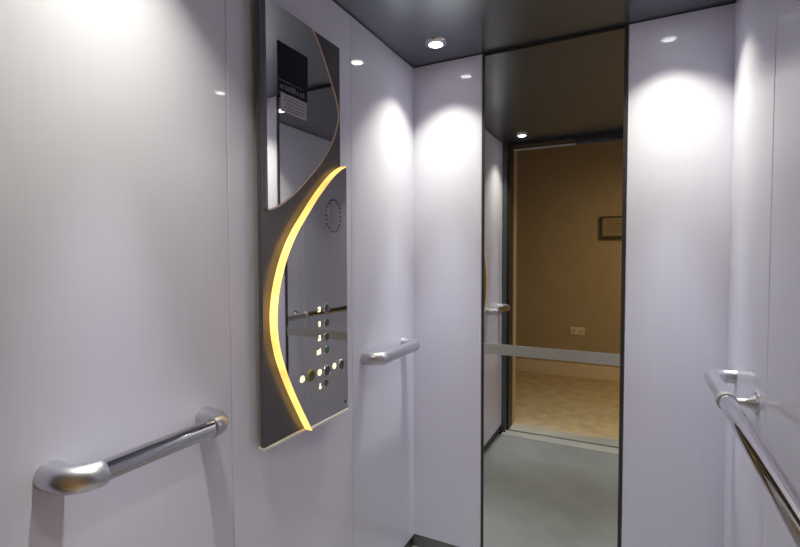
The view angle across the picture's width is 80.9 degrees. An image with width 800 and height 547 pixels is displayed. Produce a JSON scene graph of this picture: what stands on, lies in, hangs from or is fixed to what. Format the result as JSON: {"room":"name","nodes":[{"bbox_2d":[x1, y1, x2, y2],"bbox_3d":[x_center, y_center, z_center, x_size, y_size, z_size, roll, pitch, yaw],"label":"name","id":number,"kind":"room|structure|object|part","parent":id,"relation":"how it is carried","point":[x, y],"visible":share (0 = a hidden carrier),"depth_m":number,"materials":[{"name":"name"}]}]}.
{"room":"elevator interior","nodes":[
{"label":"elevator interior","id":0,"kind":"room"},
{"bbox_2d":[0,0,413,546],"bbox_3d":[-0.330,0.196,1.430,0.090,2.157,1.680,1,2,27],"label":"wall","id":1,"kind":"structure","parent":0,"point":[129,286],"depth_m":1.01,"materials":[{"name":"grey metal"}]},
{"bbox_3d":[-0.535,0.188,0.941,0.016,2.097,0.492,1,2,27],"label":"panel","id":2,"kind":"part","parent":1,"relation":"part of","materials":[{"name":"grey metal"}]},
{"bbox_2d":[33,406,228,495],"bbox_3d":[-0.486,0.341,0.926,0.090,0.052,0.373,1,2,27],"label":"handrail","id":3,"kind":"object","parent":1,"relation":"attached to","point":[55,477],"visible":1,"depth_m":0.83,"materials":[{"name":"grey metal"}]},
{"bbox_3d":[-0.300,0.170,1.406,0.016,2.097,0.549,1,2,27],"label":"panel","id":4,"kind":"part","parent":1,"relation":"part of","materials":[{"name":"grey metal"}]},
{"bbox_2d":[254,0,348,450],"bbox_3d":[-0.274,-0.130,1.364,0.059,1.175,0.363,1,2,27],"label":"control panel","id":5,"kind":"object","parent":1,"relation":"attached to","point":[302,202],"visible":1,"depth_m":1.31,"materials":[{"name":"grey metal"}]},
{"bbox_3d":[-0.324,0.457,1.302,0.023,0.006,0.167,1,2,27],"label":"trim","id":6,"kind":"part","parent":5,"relation":"part of","materials":[{"name":"white plastic"}]},
{"bbox_3d":[-0.295,-0.504,1.298,0.001,0.030,0.123,1,2,27],"label":"label plate","id":7,"kind":"part","parent":5,"relation":"part of","materials":[{"name":"black"}]},
{"bbox_3d":[-0.294,-0.462,1.302,0.001,0.050,0.107,1,2,27],"label":"notice plate","id":8,"kind":"part","parent":5,"relation":"part of","materials":[{"name":"silver metal"}]},
{"bbox_3d":[-0.272,-0.444,1.352,0.005,0.540,0.323,1,2,27],"label":"plate","id":9,"kind":"part","parent":5,"relation":"part of","materials":[{"name":"black mirror"}]},
{"bbox_3d":[-0.256,0.059,1.377,0.026,0.792,0.334,1,2,27],"label":"plate","id":10,"kind":"part","parent":5,"relation":"part of","materials":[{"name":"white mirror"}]},
{"bbox_3d":[-0.223,0.445,1.450,0.029,0.006,0.195,1,2,27],"label":"trim","id":11,"kind":"part","parent":5,"relation":"part of","materials":[{"name":"white plastic"}]},
{"bbox_3d":[-0.060,0.151,1.880,0.016,2.097,0.511,1,2,27],"label":"panel","id":12,"kind":"part","parent":1,"relation":"part of","materials":[{"name":"grey metal"}]},
{"bbox_2d":[360,337,419,364],"bbox_3d":[-0.019,0.305,1.849,0.090,0.052,0.376,1,2,27],"label":"handrail","id":13,"kind":"object","parent":1,"relation":"attached to","point":[408,345],"visible":1,"depth_m":1.74,"materials":[{"name":"grey metal"}]},
{"bbox_2d":[404,536,412,546],"bbox_3d":[-0.293,1.245,1.464,0.006,0.057,1.560,1,2,27],"label":"baseboard","id":14,"kind":"structure","parent":1,"relation":"attached to","point":[410,542],"depth_m":2.13,"materials":[{"name":"grey metal"}]},
{"bbox_2d":[332,0,735,67],"bbox_3d":[0.232,-0.898,1.115,1.286,0.050,1.660,1,2,27],"label":"ceiling","id":15,"kind":"structure","parent":0,"point":[470,28],"depth_m":1.65,"materials":[{"name":"grey metal"}]},
{"bbox_2d":[424,37,446,48],"bbox_3d":[0.139,-0.893,1.824,0.091,0.012,0.091,1,2,27],"label":"recessed light","id":16,"kind":"object","parent":15,"relation":"in","point":[432,42],"visible":1,"depth_m":1.81,"materials":[{"name":"silver metal"}]},
{"bbox_2d":[413,3,734,546],"bbox_3d":[0.597,0.177,1.869,1.198,2.157,0.060,1,2,27],"label":"wall","id":17,"kind":"structure","parent":0,"point":[681,66],"depth_m":1.68,"materials":[{"name":"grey metal"}]},
{"bbox_2d":[413,534,457,546],"bbox_3d":[0.592,1.227,1.893,1.186,0.057,0.006,1,2,27],"label":"baseboard","id":18,"kind":"structure","parent":17,"relation":"attached to","point":[418,540],"depth_m":2.13,"materials":[{"name":"grey metal"}]},
{"bbox_3d":[0.200,0.144,2.044,0.323,2.097,0.016,1,2,27],"label":"panel","id":19,"kind":"part","parent":17,"relation":"part of","materials":[{"name":"grey metal"}]},
{"bbox_2d":[481,24,628,546],"bbox_3d":[0.585,0.149,1.848,0.538,2.099,0.014,1,2,27],"label":"wall mirror","id":20,"kind":"object","parent":17,"relation":"attached to","point":[554,111],"visible":1,"depth_m":1.83,"materials":[{"name":"white mirror"}]},
{"bbox_3d":[0.349,0.147,1.966,0.010,2.097,0.012,1,2,27],"label":"edge trim","id":21,"kind":"part","parent":20,"relation":"part of","materials":[{"name":"grey metal"}]},
{"bbox_3d":[0.819,0.154,1.728,0.012,2.097,0.012,1,2,27],"label":"edge trim","id":22,"kind":"part","parent":20,"relation":"part of","materials":[{"name":"grey metal"}]},
{"bbox_3d":[0.972,0.157,1.653,0.326,2.097,0.016,1,2,27],"label":"panel","id":23,"kind":"part","parent":17,"relation":"part of","materials":[{"name":"grey metal"}]},
{"bbox_2d":[723,0,799,546],"bbox_3d":[0.791,0.213,0.863,0.090,2.157,1.680,1,2,27],"label":"wall","id":24,"kind":"structure","parent":0,"point":[763,349],"depth_m":1.13,"materials":[{"name":"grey metal"}]},
{"bbox_2d":[704,369,799,546],"bbox_3d":[0.704,0.340,0.895,0.090,0.058,1.315,1,2,27],"label":"handrail","id":25,"kind":"object","parent":24,"relation":"attached to","point":[784,496],"visible":1,"depth_m":0.87,"materials":[{"name":"grey metal"}]},
{"bbox_3d":[0.900,0.329,1.186,0.004,0.058,0.058,1,2,27],"label":"wall plate","id":26,"kind":"part","parent":25,"relation":"part of","materials":[{"name":"silver metal"}]},
{"bbox_3d":[0.749,0.187,0.861,0.016,2.097,0.519,1,2,27],"label":"panel","id":27,"kind":"part","parent":24,"relation":"part of","materials":[{"name":"grey metal"}]}
]}

